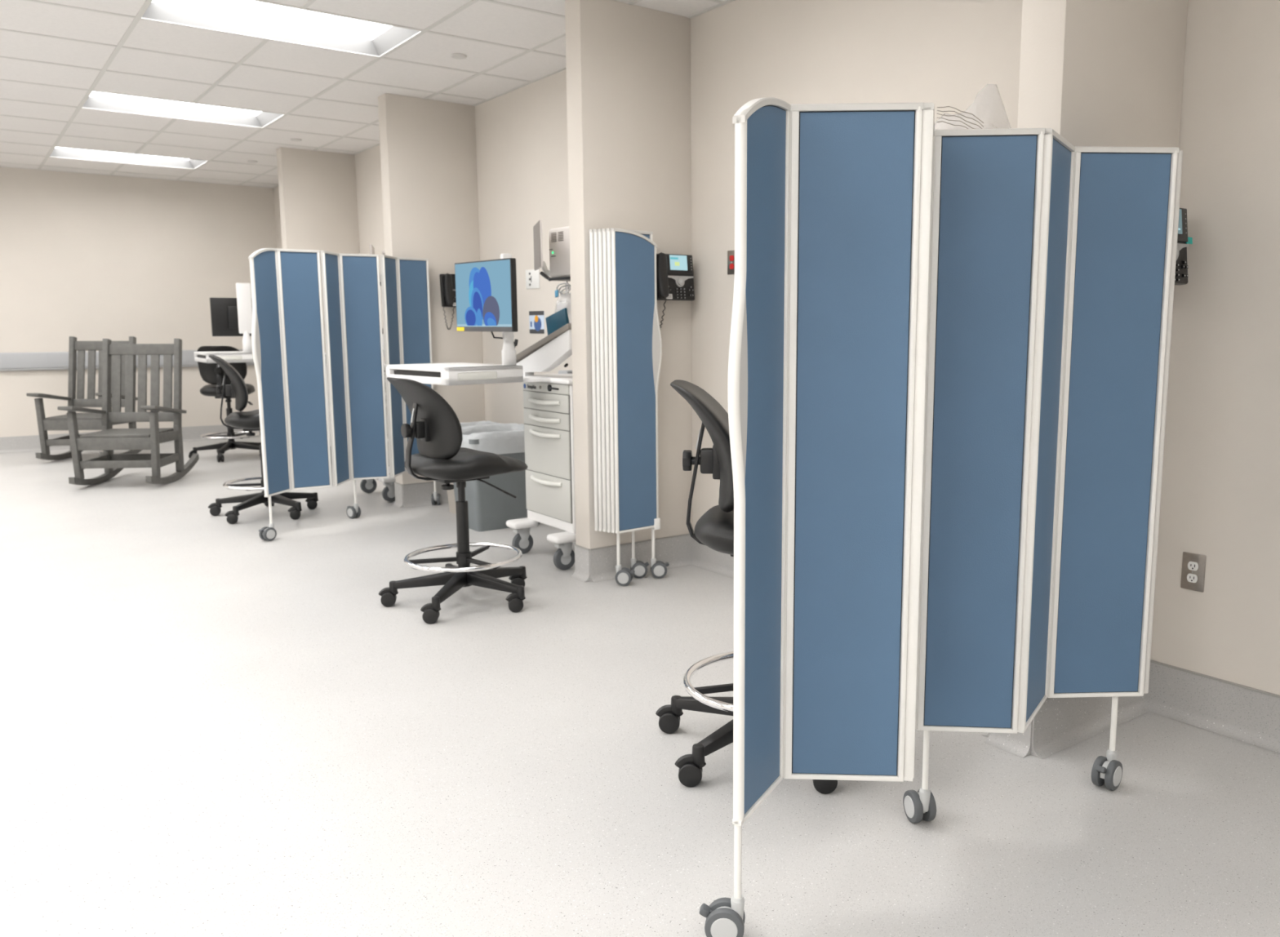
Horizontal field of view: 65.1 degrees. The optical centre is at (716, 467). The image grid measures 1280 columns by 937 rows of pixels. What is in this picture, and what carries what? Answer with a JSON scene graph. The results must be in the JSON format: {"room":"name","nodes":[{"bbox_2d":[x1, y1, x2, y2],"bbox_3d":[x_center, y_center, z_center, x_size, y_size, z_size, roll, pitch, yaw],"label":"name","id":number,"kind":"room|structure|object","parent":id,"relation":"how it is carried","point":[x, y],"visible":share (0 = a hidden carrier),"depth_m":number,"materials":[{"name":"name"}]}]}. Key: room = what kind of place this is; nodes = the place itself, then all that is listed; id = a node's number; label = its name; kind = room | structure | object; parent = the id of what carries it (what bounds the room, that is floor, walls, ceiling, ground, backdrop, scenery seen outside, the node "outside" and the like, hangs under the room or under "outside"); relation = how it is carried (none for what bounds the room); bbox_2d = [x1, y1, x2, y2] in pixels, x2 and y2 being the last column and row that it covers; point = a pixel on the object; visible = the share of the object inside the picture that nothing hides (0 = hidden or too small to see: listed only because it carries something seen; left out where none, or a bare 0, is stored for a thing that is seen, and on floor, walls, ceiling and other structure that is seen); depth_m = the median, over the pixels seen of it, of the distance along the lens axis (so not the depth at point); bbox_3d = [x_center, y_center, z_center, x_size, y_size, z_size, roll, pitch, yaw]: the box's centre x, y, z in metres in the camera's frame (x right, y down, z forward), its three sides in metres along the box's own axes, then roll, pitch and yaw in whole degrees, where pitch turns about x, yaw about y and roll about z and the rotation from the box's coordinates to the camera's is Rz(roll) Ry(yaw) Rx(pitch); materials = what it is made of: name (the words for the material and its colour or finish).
{"room":"hospital room","nodes":[
{"label":"hospital room","id":0,"kind":"room"},
{"bbox_2d":[0,166,276,437],"bbox_3d":[-8.182,-1.447,8.829,8.375,2.880,0.100,-6,10,-37],"label":"wall","id":1,"kind":"structure","parent":0,"point":[86,257],"depth_m":10.24,"materials":[{"name":"beige paint"}]},
{"bbox_2d":[0,349,254,371],"bbox_3d":[-8.182,-0.896,8.822,8.270,0.179,0.034,-6,10,-37],"label":"rail","id":2,"kind":"object","parent":1,"relation":"attached to","point":[39,361],"visible":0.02,"depth_m":9.96,"materials":[{"name":"grey"}]},
{"bbox_2d":[0,424,260,453],"bbox_3d":[-8.178,-0.089,8.937,8.275,0.158,0.040,-6,10,-37],"label":"baseboard","id":3,"kind":"structure","parent":1,"relation":"attached to","point":[20,443],"depth_m":10.08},
{"bbox_2d":[276,146,359,352],"bbox_3d":[-3.514,-1.406,8.964,0.628,2.760,0.140,-6,10,-37],"label":"wall partition","id":4,"kind":"structure","parent":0,"point":[318,205],"depth_m":8.76,"materials":[{"name":"beige paint"}]},
{"bbox_2d":[0,0,727,187],"bbox_3d":[-3.111,-1.909,2.042,8.475,0.200,16.830,-6,10,-37],"label":"ceiling","id":5,"kind":"structure","parent":0,"point":[483,20],"depth_m":6.04,"materials":[{"name":"tile"}]},
{"bbox_2d":[49,146,206,168],"bbox_3d":[-5.356,-2.862,9.106,1.205,0.083,0.650,-6,10,-37],"label":"ceiling light","id":6,"kind":"object","parent":5,"relation":"attached to","point":[57,152],"visible":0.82,"depth_m":9.34,"materials":[{"name":"white plastic"}]},
{"bbox_2d":[82,91,283,127],"bbox_3d":[-3.768,-2.570,7.068,1.205,0.083,0.650,-6,10,-37],"label":"ceiling light","id":7,"kind":"object","parent":5,"relation":"attached to","point":[100,100],"visible":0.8,"depth_m":7.29,"materials":[{"name":"white plastic"}]},
{"bbox_2d":[247,160,257,163],"bbox_3d":[-4.300,-2.836,9.257,0.089,0.012,0.089,-6,10,-37],"label":"sprinkler cover","id":8,"kind":"object","parent":5,"relation":"attached to","point":[248,161],"visible":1,"depth_m":9.23,"materials":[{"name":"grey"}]},
{"bbox_2d":[142,0,419,56],"bbox_3d":[-2.179,-2.278,5.031,1.205,0.083,0.650,-6,10,-37],"label":"ceiling light","id":9,"kind":"object","parent":5,"relation":"attached to","point":[250,17],"visible":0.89,"depth_m":5.22,"materials":[{"name":"white plastic"}]},
{"bbox_2d":[290,137,302,141],"bbox_3d":[-3.437,-2.680,8.166,0.089,0.012,0.089,-6,10,-37],"label":"sprinkler cover","id":10,"kind":"object","parent":5,"relation":"attached to","point":[291,139],"visible":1,"depth_m":8.14,"materials":[{"name":"grey metal"}]},
{"bbox_2d":[0,0,734,187],"bbox_3d":[-3.111,-1.809,2.056,8.275,0.006,16.630,-6,10,-37],"label":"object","id":11,"kind":"structure","parent":5,"relation":"attached to","point":[139,15],"depth_m":6.14,"materials":[{"name":"silver metal"}]},
{"bbox_2d":[450,53,466,58],"bbox_3d":[-1.450,-2.315,5.620,0.089,0.012,0.089,-6,10,-37],"label":"sprinkler cover","id":12,"kind":"object","parent":5,"relation":"attached to","point":[455,55],"visible":1,"depth_m":5.60,"materials":[{"name":"grey metal"}]},
{"bbox_2d":[377,93,484,484],"bbox_3d":[-1.962,-1.121,6.974,0.628,2.760,0.140,-6,10,-37],"label":"pillar","id":13,"kind":"structure","parent":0,"point":[428,158],"depth_m":6.83,"materials":[{"name":"beige paint"}]},
{"bbox_2d":[439,272,456,329],"bbox_3d":[-1.782,-1.149,6.922,0.250,0.384,0.154,-6,10,-37],"label":"wall phone","id":14,"kind":"object","parent":13,"relation":"attached to","point":[447,281],"visible":0.5,"depth_m":6.83,"materials":[{"name":"black plastic"}]},
{"bbox_2d":[564,0,692,549],"bbox_3d":[-0.417,-0.837,4.991,0.628,2.760,0.140,-6,10,-37],"label":"pillar","id":15,"kind":"structure","parent":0,"point":[628,66],"depth_m":4.84,"materials":[{"name":"beige paint"}]},
{"bbox_2d":[533,219,570,281],"bbox_3d":[-0.679,-1.139,5.280,0.586,0.299,0.435,-1,8,-7],"label":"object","id":16,"kind":"object","parent":15,"relation":"attached to","point":[559,237],"visible":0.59,"depth_m":5.25,"materials":[{"name":"white plastic"}]},
{"bbox_2d":[545,280,570,335],"bbox_3d":[-0.798,-0.837,5.294,0.105,0.305,0.269,-6,10,-37],"label":"medical device","id":17,"kind":"object","parent":16,"relation":"hanging from","point":[556,321],"visible":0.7,"depth_m":5.26,"materials":[{"name":"white"}]},
{"bbox_2d":[656,252,694,328],"bbox_3d":[-0.215,-0.867,4.956,0.250,0.384,0.154,-6,10,-37],"label":"wall phone","id":18,"kind":"object","parent":15,"relation":"attached to","point":[674,273],"visible":0.86,"depth_m":4.94,"materials":[{"name":"black plastic"}]},
{"bbox_2d":[0,437,1279,936],"bbox_3d":[-3.102,0.962,2.524,8.375,0.100,16.730,-6,10,-37],"label":"floor","id":19,"kind":"structure","parent":0,"point":[210,726],"depth_m":2.80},
{"bbox_2d":[26,336,142,460],"bbox_3d":[-5.899,-0.659,9.446,0.721,1.144,0.936,-1,8,-5],"label":"rocking chair","id":20,"kind":"object","parent":19,"relation":"on","point":[86,421],"visible":0.5,"depth_m":9.58,"materials":[{"name":"grey wood"}]},
{"bbox_2d":[57,338,199,485],"bbox_3d":[-4.678,-0.453,8.006,0.721,1.144,0.936,-1,8,-7],"label":"rocking chair","id":21,"kind":"object","parent":19,"relation":"on","point":[108,439],"visible":1,"depth_m":8.14,"materials":[{"name":"grey wood"}]},
{"bbox_2d":[188,346,261,462],"bbox_3d":[-4.622,-0.619,9.447,0.709,1.065,0.691,-1,8,-10],"label":"stool","id":22,"kind":"object","parent":19,"relation":"on","point":[213,374],"visible":0.59,"depth_m":9.31,"materials":[{"name":"black plastic"}]},
{"bbox_2d":[194,283,330,446],"bbox_3d":[-4.002,-0.827,8.966,1.188,1.612,0.967,-4,9,-28],"label":"cart","id":23,"kind":"object","parent":19,"relation":"on","point":[229,317],"visible":0.17,"depth_m":8.68,"materials":[{"name":"white plastic"}]},
{"bbox_2d":[194,351,253,363],"bbox_3d":[-4.217,-0.982,8.863,0.653,0.084,0.678,-6,10,-37],"label":"tray","id":24,"kind":"object","parent":23,"relation":"on","point":[228,356],"depth_m":8.60,"materials":[{"name":"white plastic"}]},
{"bbox_2d":[209,297,252,336],"bbox_3d":[-4.338,-1.381,9.175,0.550,0.348,0.051,-6,10,-36],"label":"monitor","id":25,"kind":"object","parent":23,"relation":"on","point":[224,311],"depth_m":9.07,"materials":[{"name":"black plastic"}]},
{"bbox_2d":[208,354,318,524],"bbox_3d":[-3.032,-0.216,6.635,0.684,1.064,0.660,-4,9,-25],"label":"stool","id":26,"kind":"object","parent":19,"relation":"on","point":[249,421],"visible":0.7,"depth_m":6.47,"materials":[{"name":"black plastic"}]},
{"bbox_2d":[248,248,440,541],"bbox_3d":[-2.350,-0.497,6.355,0.243,1.700,1.442,5,10,32],"label":"folding screen","id":27,"kind":"object","parent":19,"relation":"on","point":[287,332],"visible":0.98,"depth_m":6.18,"materials":[{"name":"blue fabric"}]},
{"bbox_2d":[324,328,395,502],"bbox_3d":[-2.581,-0.587,7.291,1.176,1.612,0.849,-6,10,-37],"label":"cart","id":28,"kind":"object","parent":19,"relation":"on","point":[367,486],"visible":0.13,"depth_m":7.13,"materials":[{"name":"white plastic"}]},
{"bbox_2d":[378,377,528,624],"bbox_3d":[-1.161,0.103,4.513,0.660,1.035,0.678,-7,11,-40],"label":"stool","id":29,"kind":"object","parent":19,"relation":"on","point":[435,425],"visible":1,"depth_m":4.36,"materials":[{"name":"black plastic"}]},
{"bbox_2d":[447,420,501,514],"bbox_3d":[-1.644,0.003,6.733,0.384,0.603,0.340,-6,10,-37],"label":"waste bin","id":30,"kind":"object","parent":19,"relation":"on","point":[451,495],"visible":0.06,"depth_m":6.74,"materials":[{"name":"beige plastic"}]},
{"bbox_2d":[385,253,575,570],"bbox_3d":[-1.037,-0.303,5.310,1.176,1.612,0.849,-6,10,-37],"label":"cart","id":31,"kind":"object","parent":19,"relation":"on","point":[486,291],"visible":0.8,"depth_m":5.12,"materials":[{"name":"white plastic"}]},
{"bbox_2d":[385,362,523,385],"bbox_3d":[-1.354,-0.485,5.149,0.620,0.084,0.430,8,11,44],"label":"tray","id":32,"kind":"object","parent":31,"relation":"on","point":[444,373],"depth_m":4.97,"materials":[{"name":"white plastic"}]},
{"bbox_2d":[454,257,517,332],"bbox_3d":[-1.147,-0.852,4.972,0.086,0.348,0.550,-6,10,-37],"label":"monitor","id":33,"kind":"object","parent":31,"relation":"on","point":[486,291],"depth_m":4.92,"materials":[{"name":"black plastic"}]},
{"bbox_2d":[453,422,539,531],"bbox_3d":[-1.386,0.054,6.328,0.566,0.618,0.453,-6,10,-37],"label":"waste bin","id":34,"kind":"object","parent":19,"relation":"on","point":[490,508],"visible":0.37,"depth_m":6.15,"materials":[{"name":"grey plastic"}]},
{"bbox_2d":[589,227,669,586],"bbox_3d":[-0.408,-0.280,4.844,0.352,1.700,0.191,-6,10,-37],"label":"folding screen","id":35,"kind":"object","parent":19,"relation":"on","point":[626,340],"visible":1,"depth_m":4.78,"materials":[{"name":"fabric"}]},
{"bbox_2d":[655,379,837,794],"bbox_3d":[0.148,0.296,2.939,0.684,1.098,0.633,0,8,2],"label":"stool","id":36,"kind":"object","parent":19,"relation":"on","point":[714,530],"visible":0.39,"depth_m":2.79,"materials":[{"name":"black plastic"}]},
{"bbox_2d":[699,97,1182,936],"bbox_3d":[0.619,0.070,2.404,1.616,1.700,0.263,-6,10,-35],"label":"folding screen","id":37,"kind":"object","parent":19,"relation":"on","point":[948,359],"visible":1,"depth_m":2.28,"materials":[{"name":"blue fabric"}]},
{"bbox_2d":[936,106,983,128],"bbox_3d":[0.842,-0.255,3.453,0.508,2.046,0.463,-6,10,-37],"label":"coiled cable","id":38,"kind":"object","parent":19,"relation":"on","point":[945,106],"visible":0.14,"depth_m":3.18,"materials":[{"name":"white paint"}]},
{"bbox_2d":[273,0,1279,695],"bbox_3d":[0.204,-0.866,4.776,0.100,2.880,16.630,-6,10,-37],"label":"wall","id":39,"kind":"structure","parent":0,"point":[1220,492],"depth_m":3.23,"materials":[{"name":"beige paint"}]},
{"bbox_2d":[369,244,385,285],"bbox_3d":[-2.235,-1.460,7.272,0.586,0.299,0.435,-1,8,-7],"label":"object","id":40,"kind":"object","parent":39,"relation":"attached to","point":[371,247],"visible":0.13,"depth_m":7.27,"materials":[{"name":"white"}]},
{"bbox_2d":[525,268,539,288],"bbox_3d":[-1.189,-1.219,6.459,0.008,0.122,0.185,-6,10,-37],"label":"wall outlet","id":41,"kind":"object","parent":39,"relation":"attached to","point":[532,276],"visible":0.98,"depth_m":6.45,"materials":[{"name":"white plastic"}]},
{"bbox_2d":[528,311,544,333],"bbox_3d":[-1.163,-0.940,6.468,0.006,0.144,0.200,-6,10,-37],"label":"poster","id":42,"kind":"object","parent":39,"relation":"attached to","point":[536,318],"visible":1,"depth_m":6.46,"materials":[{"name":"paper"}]},
{"bbox_2d":[727,249,734,274],"bbox_3d":[0.078,-0.993,4.834,0.008,0.114,0.074,-6,10,-37],"label":"wall outlet","id":43,"kind":"object","parent":39,"relation":"attached to","point":[731,254],"visible":0.84,"depth_m":4.84,"materials":[{"name":"plastic"}]},
{"bbox_2d":[728,263,733,269],"bbox_3d":[0.076,-0.973,4.835,0.004,0.027,0.033,-6,10,-37],"label":"receptacle","id":44,"kind":"object","parent":43,"relation":"attached to","point":[731,265],"depth_m":4.83,"materials":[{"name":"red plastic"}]},
{"bbox_2d":[728,255,733,261],"bbox_3d":[0.076,-1.012,4.830,0.004,0.027,0.033,-6,10,-37],"label":"receptacle","id":45,"kind":"object","parent":43,"relation":"attached to","point":[731,257],"depth_m":4.83,"materials":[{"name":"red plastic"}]},
{"bbox_2d":[329,446,1279,759],"bbox_3d":[-0.100,0.513,4.736,0.668,0.158,16.630,-6,10,-37],"label":"baseboard","id":46,"kind":"structure","parent":39,"relation":"attached to","point":[1246,716],"depth_m":3.17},
{"bbox_2d":[1180,551,1206,592],"bbox_3d":[1.506,0.331,3.153,0.009,0.118,0.074,-6,10,-37],"label":"wall outlet","id":47,"kind":"object","parent":39,"relation":"attached to","point":[1193,566],"visible":1,"depth_m":3.15,"materials":[{"name":"metal"}]},
{"bbox_2d":[1186,573,1197,582],"bbox_3d":[1.505,0.351,3.154,0.004,0.027,0.033,-6,10,-37],"label":"receptacle","id":48,"kind":"object","parent":47,"relation":"attached to","point":[1191,578],"depth_m":3.15,"materials":[{"name":"white plastic"}]},
{"bbox_2d":[1187,561,1198,570],"bbox_3d":[1.505,0.312,3.148,0.004,0.027,0.033,-6,10,-37],"label":"receptacle","id":49,"kind":"object","parent":47,"relation":"attached to","point":[1192,566],"depth_m":3.15,"materials":[{"name":"white plastic"}]},
{"bbox_2d":[1017,0,1188,146],"bbox_3d":[1.136,-0.551,2.999,0.628,2.760,0.140,-6,10,-37],"label":"wall partition","id":50,"kind":"structure","parent":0,"point":[1093,73],"depth_m":2.79,"materials":[{"name":"beige paint"}]},
{"bbox_2d":[1174,208,1192,284],"bbox_3d":[1.301,-0.581,2.961,0.145,0.384,0.270,6,10,36],"label":"wall phone","id":51,"kind":"object","parent":50,"relation":"attached to","point":[1181,276],"visible":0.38,"depth_m":2.98,"materials":[{"name":"black plastic"}]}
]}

